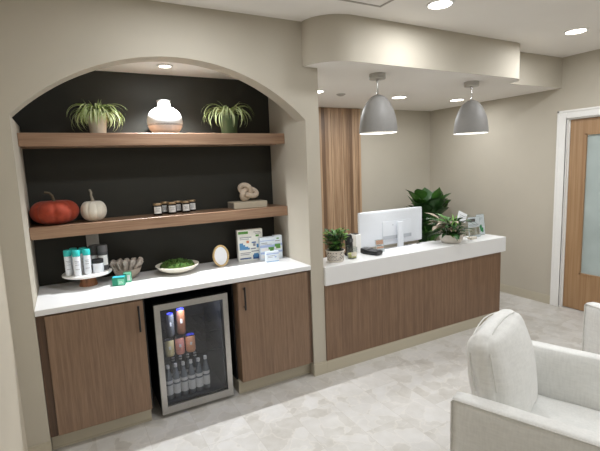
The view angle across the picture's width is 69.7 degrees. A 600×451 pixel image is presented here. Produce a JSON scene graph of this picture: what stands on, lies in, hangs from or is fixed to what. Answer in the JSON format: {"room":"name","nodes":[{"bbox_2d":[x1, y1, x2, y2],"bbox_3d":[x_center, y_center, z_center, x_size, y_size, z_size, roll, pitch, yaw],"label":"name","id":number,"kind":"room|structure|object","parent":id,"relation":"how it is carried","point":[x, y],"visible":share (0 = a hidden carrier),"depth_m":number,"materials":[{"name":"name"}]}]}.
{"room":"clinic waiting room","nodes":[
{"label":"clinic waiting room","id":0,"kind":"room"},
{"bbox_2d":[0,248,27,450],"bbox_3d":[-0.292,0.365,-0.207,0.100,2.715,6.140,-6,9,-28],"label":"wall","id":1,"kind":"structure","parent":0,"point":[12,427],"depth_m":2.21,"materials":[{"name":"beige paint"}]},
{"bbox_2d":[0,0,326,450],"bbox_3d":[-1.190,-0.130,3.670,2.082,2.715,1.856,-6,9,-28],"label":"wall","id":2,"kind":"structure","parent":0,"point":[45,44],"depth_m":2.63,"materials":[{"name":"beige paint"}]},
{"bbox_2d":[27,441,51,450],"bbox_3d":[-1.550,1.355,2.570,0.120,0.100,0.012,-6,9,-28],"label":"baseboard","id":3,"kind":"structure","parent":2,"relation":"attached to","point":[46,446],"depth_m":2.57,"materials":[{"name":"beige paint"}]},
{"bbox_2d":[12,71,274,286],"bbox_3d":[-1.056,0.045,3.459,2.082,2.415,0.050,-6,9,-28],"label":"wall niche","id":4,"kind":"object","parent":2,"relation":"in","point":[128,181],"visible":0.25,"depth_m":3.31,"materials":[{"name":"grey paint"}]},
{"bbox_2d":[86,234,98,246],"bbox_3d":[-1.528,0.109,3.173,0.084,0.097,0.008,-6,9,-28],"label":"wall outlet","id":5,"kind":"object","parent":4,"relation":"attached to","point":[91,239],"visible":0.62,"depth_m":3.17,"materials":[{"name":"grey plastic"}]},
{"bbox_2d":[89,235,95,244],"bbox_3d":[-1.527,0.107,3.170,0.036,0.072,0.002,-6,9,-28],"label":"socket","id":6,"kind":"object","parent":5,"relation":"attached to","point":[92,238],"depth_m":3.17,"materials":[{"name":"grey plastic"}]},
{"bbox_2d":[17,133,284,148],"bbox_3d":[-1.003,-0.636,3.217,1.845,0.084,0.284,-6,9,-28],"label":"shelf","id":7,"kind":"object","parent":4,"relation":"attached to","point":[25,140],"visible":1,"depth_m":3.03,"materials":[{"name":"brown wood"}]},
{"bbox_2d":[66,101,124,132],"bbox_3d":[-1.384,-0.741,2.939,0.367,0.228,0.300,-6,9,-28],"label":"spider plant","id":8,"kind":"object","parent":7,"relation":"on","point":[96,117],"visible":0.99,"depth_m":2.90,"materials":[{"name":"green plant"}]},
{"bbox_2d":[147,100,182,132],"bbox_3d":[-1.000,-0.797,3.183,0.252,0.244,0.252,-6,9,-28],"label":"vase","id":9,"kind":"object","parent":7,"relation":"on","point":[163,118],"visible":0.89,"depth_m":3.10,"materials":[{"name":"white ceramic"}]},
{"bbox_2d":[202,101,252,132],"bbox_3d":[-0.552,-0.855,3.394,0.451,0.265,0.301,-6,9,-28],"label":"spider plant","id":10,"kind":"object","parent":7,"relation":"on","point":[228,121],"visible":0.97,"depth_m":3.35,"materials":[{"name":"green plant"}]},
{"bbox_2d":[29,204,287,239],"bbox_3d":[-0.980,-0.049,3.298,1.845,0.078,0.284,-6,9,-28],"label":"shelf","id":11,"kind":"object","parent":4,"relation":"attached to","point":[38,231],"visible":0.98,"depth_m":3.11,"materials":[{"name":"brown wood"}]},
{"bbox_2d":[29,191,79,224],"bbox_3d":[-1.657,-0.122,2.908,0.295,0.224,0.295,-6,9,-28],"label":"pumpkin","id":12,"kind":"object","parent":11,"relation":"on","point":[51,212],"visible":1,"depth_m":2.81,"materials":[{"name":"orange fabric"}]},
{"bbox_2d":[80,189,106,220],"bbox_3d":[-1.443,-0.143,3.003,0.166,0.224,0.168,-6,9,-28],"label":"pumpkin","id":13,"kind":"object","parent":11,"relation":"on","point":[92,210],"visible":1,"depth_m":2.95,"materials":[{"name":"beige fabric"}]},
{"bbox_2d":[152,203,162,215],"bbox_3d":[-1.069,-0.122,3.234,0.068,0.092,0.068,-5,8,-21],"label":"jar","id":14,"kind":"object","parent":11,"relation":"on","point":[157,207],"visible":1,"depth_m":3.21,"materials":[{"name":"white glass"}]},
{"bbox_2d":[160,201,168,213],"bbox_3d":[-1.050,-0.139,3.351,0.068,0.092,0.068,-5,8,-20],"label":"jar","id":15,"kind":"object","parent":11,"relation":"on","point":[164,204],"visible":0.66,"depth_m":3.32,"materials":[{"name":"white glass"}]},
{"bbox_2d":[167,202,176,213],"bbox_3d":[-0.983,-0.135,3.303,0.068,0.092,0.068,-5,8,-22],"label":"jar","id":16,"kind":"object","parent":11,"relation":"on","point":[171,206],"visible":1,"depth_m":3.28,"materials":[{"name":"white glass"}]},
{"bbox_2d":[173,200,181,212],"bbox_3d":[-0.967,-0.151,3.411,0.068,0.092,0.068,-5,8,-22],"label":"jar","id":17,"kind":"object","parent":11,"relation":"on","point":[178,202],"visible":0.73,"depth_m":3.38,"materials":[{"name":"white glass"}]},
{"bbox_2d":[181,200,189,212],"bbox_3d":[-0.896,-0.148,3.372,0.068,0.092,0.068,-5,8,-22],"label":"jar","id":18,"kind":"object","parent":11,"relation":"on","point":[185,205],"visible":1,"depth_m":3.35,"materials":[{"name":"white glass"}]},
{"bbox_2d":[189,199,195,210],"bbox_3d":[-0.872,-0.162,3.464,0.068,0.092,0.068,-5,8,-22],"label":"jar","id":19,"kind":"object","parent":11,"relation":"on","point":[192,201],"visible":0.78,"depth_m":3.44,"materials":[{"name":"white glass"}]},
{"bbox_2d":[228,199,266,208],"bbox_3d":[-0.442,-0.179,3.614,0.292,0.052,0.170,-6,9,-26],"label":"box","id":20,"kind":"object","parent":11,"relation":"on","point":[249,203],"visible":0.98,"depth_m":3.55,"materials":[{"name":"beige wood"}]},
{"bbox_2d":[238,182,258,200],"bbox_3d":[-0.430,-0.284,3.602,0.176,0.157,0.084,-6,9,-28],"label":"knot sculpture","id":21,"kind":"object","parent":20,"relation":"on","point":[246,191],"visible":1,"depth_m":3.57,"materials":[{"name":"stone"}]},
{"bbox_2d":[314,361,327,375],"bbox_3d":[0.168,1.161,3.495,0.123,0.100,0.012,-6,9,-28],"label":"baseboard","id":22,"kind":"object","parent":2,"relation":"attached to","point":[320,368],"visible":1,"depth_m":3.49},
{"bbox_2d":[95,62,237,79],"bbox_3d":[-0.972,-1.145,3.054,1.847,0.045,0.498,-6,9,-28],"label":"ceiling","id":23,"kind":"structure","parent":0,"point":[179,69],"depth_m":3.13,"materials":[{"name":"paint"}]},
{"bbox_2d":[157,64,172,67],"bbox_3d":[-0.944,-1.114,3.012,0.112,0.008,0.112,-6,9,-28],"label":"recessed light","id":24,"kind":"object","parent":23,"relation":"attached to","point":[158,65],"visible":1,"depth_m":3.00,"materials":[{"name":"white paint"}]},
{"bbox_2d":[53,291,583,450],"bbox_3d":[1.720,1.380,2.004,5.511,0.050,8.056,-6,9,-28],"label":"floor","id":25,"kind":"structure","parent":0,"point":[400,400],"depth_m":2.99,"materials":[{"name":"tile"}]},
{"bbox_2d":[35,299,151,449],"bbox_3d":[-1.399,0.905,2.951,0.592,0.876,0.670,-6,9,-28],"label":"base cabinet","id":26,"kind":"object","parent":25,"relation":"on","point":[94,360],"visible":0.98,"depth_m":2.68,"materials":[{"name":"brown wood"}]},
{"bbox_2d":[34,256,310,316],"bbox_3d":[-0.877,0.388,3.199,1.845,0.036,0.643,-6,9,-28],"label":"countertop","id":27,"kind":"structure","parent":26,"relation":"on","point":[69,296],"depth_m":2.99,"materials":[{"name":"white stone"}]},
{"bbox_2d":[62,267,111,286],"bbox_3d":[-1.485,0.370,3.018,0.316,0.096,0.316,-6,9,-28],"label":"cake stand","id":28,"kind":"object","parent":27,"relation":"on","point":[89,280],"visible":0.54,"depth_m":2.96,"materials":[{"name":"white paint"}]},
{"bbox_2d":[63,250,73,275],"bbox_3d":[-1.561,0.252,2.903,0.049,0.174,0.049,-6,9,-28],"label":"lotion bottle","id":29,"kind":"object","parent":28,"relation":"on","point":[67,254],"visible":1,"depth_m":2.89,"materials":[{"name":"white plastic"}]},
{"bbox_2d":[69,247,76,272],"bbox_3d":[-1.562,0.241,2.981,0.049,0.174,0.049,-6,9,-28],"label":"lotion bottle","id":30,"kind":"object","parent":28,"relation":"on","point":[73,248],"visible":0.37,"depth_m":2.96,"materials":[{"name":"white plastic"}]},
{"bbox_2d":[71,250,81,275],"bbox_3d":[-1.494,0.252,2.885,0.049,0.174,0.049,-6,9,-28],"label":"lotion bottle","id":31,"kind":"object","parent":28,"relation":"on","point":[75,253],"visible":1,"depth_m":2.87,"materials":[{"name":"white plastic"}]},
{"bbox_2d":[78,247,85,272],"bbox_3d":[-1.503,0.237,2.991,0.049,0.174,0.049,-6,9,-28],"label":"lotion bottle","id":32,"kind":"object","parent":28,"relation":"on","point":[79,248],"visible":0.4,"depth_m":2.97,"materials":[{"name":"white plastic"}]},
{"bbox_2d":[82,248,91,274],"bbox_3d":[-1.445,0.244,2.922,0.049,0.174,0.049,-6,9,-28],"label":"lotion bottle","id":33,"kind":"object","parent":28,"relation":"on","point":[85,252],"visible":1,"depth_m":2.91,"materials":[{"name":"white plastic"}]},
{"bbox_2d":[88,244,97,269],"bbox_3d":[-1.462,0.225,3.069,0.070,0.174,0.070,-6,9,-28],"label":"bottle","id":34,"kind":"object","parent":28,"relation":"on","point":[93,252],"visible":0.51,"depth_m":3.04,"materials":[{"name":"black plastic"}]},
{"bbox_2d":[92,258,103,272],"bbox_3d":[-1.395,0.277,2.974,0.074,0.092,0.074,-6,9,-28],"label":"jar","id":35,"kind":"object","parent":28,"relation":"on","point":[97,263],"visible":1,"depth_m":2.95,"materials":[{"name":"white plastic"}]},
{"bbox_2d":[96,244,108,269],"bbox_3d":[-1.396,0.223,3.048,0.070,0.178,0.070,-6,9,-28],"label":"bottle","id":36,"kind":"object","parent":28,"relation":"on","point":[101,249],"visible":0.84,"depth_m":3.02,"materials":[{"name":"grey plastic"}]},
{"bbox_2d":[112,275,125,285],"bbox_3d":[-1.256,0.384,2.988,0.082,0.058,0.056,-4,8,-14],"label":"carton","id":37,"kind":"object","parent":27,"relation":"on","point":[116,280],"visible":1,"depth_m":2.96,"materials":[{"name":"green cardboard"}]},
{"bbox_2d":[113,266,140,277],"bbox_3d":[-1.276,0.349,3.186,0.200,0.076,0.200,-6,9,-28],"label":"bowl","id":38,"kind":"object","parent":27,"relation":"on","point":[134,272],"visible":0.31,"depth_m":3.12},
{"bbox_2d":[109,259,118,273],"bbox_3d":[-1.350,0.298,3.139,0.059,0.094,0.115,-4,8,-9],"label":"folded washcloth","id":39,"kind":"object","parent":38,"relation":"in","point":[112,264],"visible":0.69,"depth_m":3.11,"materials":[{"name":"beige fabric"}]},
{"bbox_2d":[116,258,123,270],"bbox_3d":[-1.314,0.297,3.159,0.050,0.107,0.123,-4,8,-10],"label":"folded washcloth","id":40,"kind":"object","parent":38,"relation":"in","point":[119,264],"visible":0.67,"depth_m":3.12,"materials":[{"name":"beige fabric"}]},
{"bbox_2d":[122,258,129,270],"bbox_3d":[-1.275,0.298,3.180,0.042,0.114,0.129,-3,8,-8],"label":"folded washcloth","id":41,"kind":"object","parent":38,"relation":"in","point":[126,262],"visible":0.68,"depth_m":3.13,"materials":[{"name":"beige fabric"}]},
{"bbox_2d":[129,257,136,269],"bbox_3d":[-1.237,0.289,3.198,0.050,0.103,0.120,-4,8,-9],"label":"folded washcloth","id":42,"kind":"object","parent":38,"relation":"in","point":[133,260],"visible":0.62,"depth_m":3.15,"materials":[{"name":"beige fabric"}]},
{"bbox_2d":[134,257,143,268],"bbox_3d":[-1.203,0.282,3.216,0.058,0.098,0.112,-4,8,-10],"label":"folded washcloth","id":43,"kind":"object","parent":38,"relation":"in","point":[139,262],"visible":0.89,"depth_m":3.18,"materials":[{"name":"beige fabric"}]},
{"bbox_2d":[123,271,131,282],"bbox_3d":[-1.228,0.367,3.067,0.050,0.068,0.050,-4,8,-14],"label":"carton","id":44,"kind":"object","parent":27,"relation":"on","point":[128,274],"visible":0.8,"depth_m":3.05,"materials":[{"name":"green cardboard"}]},
{"bbox_2d":[155,260,198,273],"bbox_3d":[-0.937,0.326,3.301,0.324,0.064,0.324,-6,9,-28],"label":"dish","id":45,"kind":"object","parent":27,"relation":"on","point":[185,269],"visible":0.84,"depth_m":3.19,"materials":[{"name":"white ceramic"}]},
{"bbox_2d":[160,258,194,268],"bbox_3d":[-0.937,0.288,3.295,0.264,0.069,0.267,-6,9,-28],"label":"moss","id":46,"kind":"object","parent":45,"relation":"in","point":[174,263],"visible":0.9,"depth_m":3.23,"materials":[{"name":"green plant"}]},
{"bbox_2d":[212,245,228,266],"bbox_3d":[-0.637,0.241,3.452,0.133,0.175,0.067,-5,8,-22],"label":"photo frame","id":47,"kind":"object","parent":27,"relation":"on","point":[220,255],"visible":1,"depth_m":3.44,"materials":[{"name":"gold metal"}]},
{"bbox_2d":[215,247,226,264],"bbox_3d":[-0.632,0.242,3.441,0.110,0.152,0.004,-5,-1,-22],"label":"picture","id":48,"kind":"object","parent":47,"relation":"attached to","point":[220,252],"depth_m":3.44,"materials":[{"name":"white paper"}]},
{"bbox_2d":[236,228,261,261],"bbox_3d":[-0.423,0.161,3.624,0.215,0.262,0.052,-5,8,-22],"label":"product box","id":49,"kind":"object","parent":27,"relation":"on","point":[247,243],"visible":0.9,"depth_m":3.60,"materials":[{"name":"white cardboard"}]},
{"bbox_2d":[258,236,274,260],"bbox_3d":[-0.279,0.191,3.619,0.125,0.192,0.051,-5,8,-21],"label":"product box","id":50,"kind":"object","parent":27,"relation":"on","point":[266,243],"visible":0.83,"depth_m":3.59,"materials":[{"name":"white cardboard"}]},
{"bbox_2d":[265,250,278,262],"bbox_3d":[-0.230,0.254,3.533,0.110,0.088,0.031,-6,9,-24],"label":"product box","id":51,"kind":"object","parent":27,"relation":"on","point":[270,256],"visible":1,"depth_m":3.52,"materials":[{"name":"white cardboard"}]},
{"bbox_2d":[272,234,282,257],"bbox_3d":[-0.193,0.178,3.671,0.070,0.198,0.051,-5,8,-22],"label":"product box","id":52,"kind":"object","parent":27,"relation":"on","point":[278,237],"visible":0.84,"depth_m":3.65,"materials":[{"name":"white cardboard"}]},
{"bbox_2d":[144,286,233,414],"bbox_3d":[-0.860,0.877,3.255,0.510,0.806,0.545,-6,9,-28],"label":"beverage cooler","id":53,"kind":"object","parent":25,"relation":"on","point":[206,309],"visible":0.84,"depth_m":3.15,"materials":[{"name":"metal"}]},
{"bbox_2d":[165,365,173,399],"bbox_3d":[-0.931,1.112,3.062,0.051,0.250,0.051,-6,9,-28],"label":"drink bottle","id":54,"kind":"object","parent":53,"relation":"in","point":[169,381],"visible":0.91,"depth_m":3.04,"materials":[{"name":"clear glass"}]},
{"bbox_2d":[165,338,174,356],"bbox_3d":[-0.923,0.863,3.049,0.062,0.122,0.063,-6,9,-28],"label":"drink can","id":55,"kind":"object","parent":53,"relation":"in","point":[169,345],"visible":0.91,"depth_m":3.03,"materials":[{"name":"metal"}]},
{"bbox_2d":[166,313,174,336],"bbox_3d":[-0.916,0.700,3.045,0.050,0.161,0.051,-6,9,-28],"label":"drink can","id":56,"kind":"object","parent":53,"relation":"in","point":[169,316],"visible":1,"depth_m":3.03,"materials":[{"name":"silver metal"}]},
{"bbox_2d":[170,357,174,389],"bbox_3d":[-0.932,1.095,3.186,0.051,0.250,0.051,-6,9,-28],"label":"drink bottle","id":57,"kind":"object","parent":53,"relation":"in","point":[173,361],"visible":0.44,"depth_m":3.16,"materials":[{"name":"glass"}]},
{"bbox_2d":[173,363,181,397],"bbox_3d":[-0.884,1.107,3.088,0.051,0.250,0.051,-6,9,-28],"label":"drink bottle","id":58,"kind":"object","parent":53,"relation":"in","point":[176,376],"visible":1,"depth_m":3.07,"materials":[{"name":"glass"}]},
{"bbox_2d":[175,335,184,354],"bbox_3d":[-0.860,0.855,3.083,0.064,0.125,0.065,-6,9,-28],"label":"drink can","id":59,"kind":"object","parent":53,"relation":"in","point":[179,343],"visible":0.91,"depth_m":3.06,"materials":[{"name":"metal"}]},
{"bbox_2d":[178,355,181,381],"bbox_3d":[-0.884,1.090,3.212,0.051,0.250,0.051,-6,9,-28],"label":"drink bottle","id":60,"kind":"object","parent":53,"relation":"in","point":[180,359],"visible":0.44,"depth_m":3.19,"materials":[{"name":"glass"}]},
{"bbox_2d":[176,308,185,334],"bbox_3d":[-0.852,0.683,3.079,0.062,0.180,0.063,-6,9,-28],"label":"drink can","id":61,"kind":"object","parent":53,"relation":"in","point":[180,313],"visible":1,"depth_m":3.06,"materials":[{"name":"orange metal"}]},
{"bbox_2d":[180,361,188,395],"bbox_3d":[-0.837,1.101,3.113,0.051,0.250,0.051,-6,9,-28],"label":"drink bottle","id":62,"kind":"object","parent":53,"relation":"in","point":[184,376],"visible":1,"depth_m":3.10,"materials":[{"name":"clear glass"}]},
{"bbox_2d":[185,353,188,384],"bbox_3d":[-0.837,1.084,3.237,0.051,0.250,0.051,-6,9,-28],"label":"drink bottle","id":63,"kind":"object","parent":53,"relation":"in","point":[187,357],"visible":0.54,"depth_m":3.21,"materials":[{"name":"glass"}]},
{"bbox_2d":[185,333,195,351],"bbox_3d":[-0.793,0.847,3.119,0.068,0.125,0.069,-6,9,-28],"label":"drink can","id":64,"kind":"object","parent":53,"relation":"in","point":[190,341],"visible":0.97,"depth_m":3.09,"materials":[{"name":"orange metal"}]},
{"bbox_2d":[161,313,219,341],"bbox_3d":[-0.870,0.761,3.250,0.424,0.006,0.426,-6,9,-28],"label":"wire shelf","id":65,"kind":"object","parent":53,"relation":"attached to","point":[187,315],"depth_m":3.38,"materials":[{"name":"metal"}]},
{"bbox_2d":[188,359,195,392],"bbox_3d":[-0.788,1.096,3.139,0.051,0.250,0.051,-6,9,-28],"label":"drink bottle","id":66,"kind":"object","parent":53,"relation":"in","point":[191,372],"visible":1,"depth_m":3.12,"materials":[{"name":"glass"}]},
{"bbox_2d":[163,329,221,361],"bbox_3d":[-0.865,0.901,3.270,0.424,0.006,0.426,-6,9,-28],"label":"wire shelf","id":67,"kind":"object","parent":53,"relation":"attached to","point":[218,343],"depth_m":3.40,"materials":[{"name":"silver metal"}]},
{"bbox_2d":[192,352,196,376],"bbox_3d":[-0.790,1.079,3.263,0.051,0.250,0.051,-6,9,-28],"label":"drink bottle","id":68,"kind":"object","parent":53,"relation":"in","point":[194,363],"visible":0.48,"depth_m":3.24,"materials":[{"name":"glass"}]},
{"bbox_2d":[195,357,203,390],"bbox_3d":[-0.741,1.091,3.164,0.051,0.250,0.051,-6,9,-28],"label":"drink bottle","id":69,"kind":"object","parent":53,"relation":"in","point":[199,373],"visible":1,"depth_m":3.15,"materials":[{"name":"glass"}]},
{"bbox_2d":[202,355,210,388],"bbox_3d":[-0.698,1.084,3.199,0.051,0.250,0.051,-6,9,-28],"label":"drink bottle","id":70,"kind":"object","parent":53,"relation":"in","point":[206,372],"visible":0.98,"depth_m":3.18,"materials":[{"name":"glass"}]},
{"bbox_2d":[142,284,237,406],"bbox_3d":[-0.874,0.840,3.272,0.643,0.876,0.606,-6,9,-28],"label":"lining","id":71,"kind":"object","parent":25,"relation":"on","point":[228,288],"visible":0.09,"depth_m":3.23,"materials":[{"name":"black"}]},
{"bbox_2d":[232,270,312,393],"bbox_3d":[-0.315,0.782,3.535,0.619,0.876,0.670,-6,9,-28],"label":"base cabinet","id":72,"kind":"object","parent":25,"relation":"on","point":[273,318],"visible":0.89,"depth_m":3.26,"materials":[{"name":"brown wood"}]},
{"bbox_2d":[323,234,505,371],"bbox_3d":[0.961,0.615,4.368,2.195,0.882,0.903,-6,9,-28],"label":"reception desk","id":73,"kind":"object","parent":25,"relation":"on","point":[396,299],"visible":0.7,"depth_m":3.87,"materials":[{"name":"brown wood"}]},
{"bbox_2d":[323,227,349,262],"bbox_3d":[0.304,0.155,3.596,0.243,0.287,0.223,3,9,34],"label":"pot plant","id":74,"kind":"object","parent":73,"relation":"on","point":[335,253],"visible":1,"depth_m":3.56,"materials":[{"name":"green plant"}]},
{"bbox_2d":[345,234,352,255],"bbox_3d":[0.439,0.173,3.787,0.075,0.189,0.070,-7,9,-34],"label":"cordless phone","id":75,"kind":"object","parent":73,"relation":"on","point":[349,241],"visible":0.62,"depth_m":3.78,"materials":[{"name":"black plastic"}]},
{"bbox_2d":[348,252,356,258],"bbox_3d":[0.448,0.232,3.698,0.090,0.095,0.090,-6,9,-28],"label":"glass candle","id":76,"kind":"object","parent":73,"relation":"on","point":[351,255],"visible":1,"depth_m":3.67,"materials":[{"name":"wax"}]},
{"bbox_2d":[351,233,360,252],"bbox_3d":[0.523,0.223,4.071,0.064,0.302,0.100,-7,9,-34],"label":"tissue box","id":77,"kind":"object","parent":73,"relation":"on","point":[356,237],"visible":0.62,"depth_m":4.02,"materials":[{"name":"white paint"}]},
{"bbox_2d":[360,247,382,254],"bbox_3d":[0.636,0.227,3.836,0.185,0.052,0.095,5,11,44],"label":"card terminal","id":78,"kind":"object","parent":73,"relation":"on","point":[365,250],"visible":1,"depth_m":3.80,"materials":[{"name":"black plastic"}]},
{"bbox_2d":[375,239,384,250],"bbox_3d":[0.718,0.183,3.909,0.092,0.116,0.052,-6,9,-25],"label":"card holder","id":79,"kind":"object","parent":73,"relation":"on","point":[379,243],"visible":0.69,"depth_m":3.90,"materials":[{"name":"orange paper"}]},
{"bbox_2d":[358,207,421,247],"bbox_3d":[0.949,0.081,4.324,0.815,0.480,0.200,-6,9,-28],"label":"monitor","id":80,"kind":"object","parent":73,"relation":"on","point":[399,226],"visible":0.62,"depth_m":4.32,"materials":[{"name":"white plastic"}]},
{"bbox_2d":[323,234,505,285],"bbox_3d":[1.095,0.285,4.049,2.195,0.152,0.285,-6,9,-28],"label":"countertop","id":81,"kind":"structure","parent":73,"relation":"on","point":[403,258],"depth_m":3.86,"materials":[{"name":"white stone"}]},
{"bbox_2d":[426,213,473,243],"bbox_3d":[1.485,0.021,4.243,0.494,0.285,0.485,-6,9,-28],"label":"plant","id":82,"kind":"object","parent":73,"relation":"on","point":[451,236],"visible":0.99,"depth_m":4.17,"materials":[{"name":"green plant"}]},
{"bbox_2d":[456,211,466,230],"bbox_3d":[1.583,-0.022,4.207,0.134,0.255,0.053,-3,8,-7],"label":"card","id":83,"kind":"object","parent":82,"relation":"on","point":[462,215],"visible":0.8,"depth_m":4.20,"materials":[{"name":"white paper"}]},
{"bbox_2d":[439,232,462,243],"bbox_3d":[1.489,0.122,4.242,0.228,0.085,0.228,-6,9,-28],"label":"bowl","id":84,"kind":"object","parent":73,"relation":"on","point":[449,238],"depth_m":4.16,"materials":[{"name":"beige ceramic"}]},
{"bbox_2d":[467,236,476,239],"bbox_3d":[1.747,0.127,4.367,0.090,0.022,0.050,-8,9,-34],"label":"cards","id":85,"kind":"object","parent":73,"relation":"on","point":[471,237],"visible":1,"depth_m":4.34,"materials":[{"name":"white paper"}]},
{"bbox_2d":[468,216,479,236],"bbox_3d":[1.797,0.015,4.466,0.165,0.213,0.053,-6,9,-25],"label":"card holder","id":86,"kind":"object","parent":73,"relation":"on","point":[475,226],"visible":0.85,"depth_m":4.46,"materials":[{"name":"clear plastic"}]},
{"bbox_2d":[476,214,484,234],"bbox_3d":[1.911,-0.010,4.578,0.115,0.223,0.053,-6,9,-24],"label":"card holder","id":87,"kind":"object","parent":73,"relation":"on","point":[481,216],"visible":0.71,"depth_m":4.57,"materials":[{"name":"white paper"}]},
{"bbox_2d":[406,187,450,242],"bbox_3d":[1.673,0.155,5.796,0.665,1.351,0.696,1,9,25],"label":"plant","id":88,"kind":"object","parent":25,"relation":"on","point":[434,202],"visible":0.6,"depth_m":5.57,"materials":[{"name":"green plant"}]},
{"bbox_2d":[450,309,599,450],"bbox_3d":[1.231,0.912,1.901,0.868,0.943,0.844,4,10,40],"label":"armchair","id":89,"kind":"object","parent":25,"relation":"on","point":[527,395],"visible":1,"depth_m":1.86,"materials":[{"name":"beige fabric"}]},
{"bbox_2d":[467,309,537,411],"bbox_3d":[0.966,0.686,2.045,0.254,0.492,0.541,4,10,40],"label":"cushion","id":90,"kind":"object","parent":89,"relation":"on","point":[501,362],"depth_m":1.88,"materials":[{"name":"beige fabric"}]},
{"bbox_2d":[531,395,599,433],"bbox_3d":[1.302,1.007,1.856,0.690,0.146,0.656,4,10,40],"label":"seat cushion","id":91,"kind":"object","parent":89,"relation":"on","point":[577,411],"depth_m":2.11,"materials":[{"name":"beige fabric"}]},
{"bbox_2d":[582,302,599,353],"bbox_3d":[2.447,0.761,2.657,0.844,0.943,0.868,-4,8,-12],"label":"armchair","id":92,"kind":"object","parent":25,"relation":"on","point":[590,339],"visible":0.58,"depth_m":2.90,"materials":[{"name":"beige fabric"}]},
{"bbox_2d":[152,0,599,57],"bbox_3d":[2.058,-1.264,0.821,5.511,0.050,6.200,-6,9,-28],"label":"ceiling","id":93,"kind":"structure","parent":0,"point":[539,26],"depth_m":3.08,"materials":[{"name":"paint"}]},
{"bbox_2d":[340,0,393,6],"bbox_3d":[0.396,-1.405,2.538,0.570,0.006,0.458,-6,9,-28],"label":"ceiling access panel","id":94,"kind":"object","parent":93,"relation":"attached to","point":[340,0],"visible":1,"depth_m":2.79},
{"bbox_2d":[426,0,454,9],"bbox_3d":[0.932,-1.470,2.865,0.182,0.008,0.182,-6,9,-28],"label":"recessed light","id":95,"kind":"object","parent":93,"relation":"in","point":[436,4],"visible":1,"depth_m":2.86,"materials":[{"name":"white paint"}]},
{"bbox_2d":[563,27,588,34],"bbox_3d":[2.312,-1.626,3.608,0.182,0.008,0.182,-6,9,-28],"label":"recessed light","id":96,"kind":"object","parent":93,"relation":"in","point":[576,30],"visible":1,"depth_m":3.60,"materials":[{"name":"white paint"}]},
{"bbox_2d":[324,107,429,248],"bbox_3d":[0.624,-0.480,5.751,3.129,2.702,0.100,-6,9,-28],"label":"wall","id":97,"kind":"structure","parent":0,"point":[392,164],"depth_m":6.06,"materials":[{"name":"beige paint"}]},
{"bbox_2d":[318,107,361,257],"bbox_3d":[0.180,-0.268,5.456,1.478,2.398,0.026,-6,9,-28],"label":"wall panel","id":98,"kind":"object","parent":97,"relation":"attached to","point":[339,136],"visible":0.25,"depth_m":5.58,"materials":[{"name":"brown wood"}]},
{"bbox_2d":[304,61,559,110],"bbox_3d":[1.018,-1.413,4.589,3.151,0.030,2.116,-6,9,-28],"label":"ceiling","id":99,"kind":"structure","parent":0,"point":[425,89],"depth_m":4.21,"materials":[{"name":"paint"}]},
{"bbox_2d":[359,72,397,134],"bbox_3d":[0.640,-1.001,3.543,0.314,0.472,0.314,-6,9,-28],"label":"pendant lamp","id":100,"kind":"object","parent":99,"relation":"hanging from","point":[378,116],"visible":1,"depth_m":3.45,"materials":[{"name":"metal"}]},
{"bbox_2d":[391,96,407,98],"bbox_3d":[1.101,-1.423,4.785,0.182,0.008,0.182,-6,9,-28],"label":"recessed light","id":101,"kind":"object","parent":99,"relation":"in","point":[394,97],"visible":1,"depth_m":4.78,"materials":[{"name":"white paint"}]},
{"bbox_2d":[453,81,488,134],"bbox_3d":[1.617,-1.111,4.069,0.314,0.472,0.314,-6,9,-28],"label":"pendant lamp","id":102,"kind":"object","parent":99,"relation":"hanging from","point":[471,118],"visible":1,"depth_m":3.98,"materials":[{"name":"metal"}]},
{"bbox_2d":[301,14,562,87],"bbox_3d":[1.410,-1.469,3.847,3.153,0.312,0.463,-6,9,-28],"label":"soffit","id":103,"kind":"structure","parent":0,"point":[330,37],"depth_m":3.33,"materials":[{"name":"beige paint"}]},
{"bbox_2d":[430,49,599,295],"bbox_3d":[3.861,-0.236,2.998,0.100,2.715,7.856,-6,9,-28],"label":"wall","id":104,"kind":"structure","parent":0,"point":[505,174],"depth_m":5.19,"materials":[{"name":"beige paint"}]},
{"bbox_2d":[500,283,549,303],"bbox_3d":[2.425,0.763,5.758,0.012,0.100,1.869,-6,9,-28],"label":"baseboard","id":105,"kind":"structure","parent":104,"relation":"attached to","point":[512,290],"depth_m":5.20,"materials":[{"name":"beige paint"}]},
{"bbox_2d":[550,106,599,310],"bbox_3d":[3.139,-0.111,4.340,0.126,2.160,1.106,-6,9,-28],"label":"door","id":106,"kind":"structure","parent":104,"relation":"in","point":[575,260],"depth_m":4.62,"materials":[{"name":"brown wood"}]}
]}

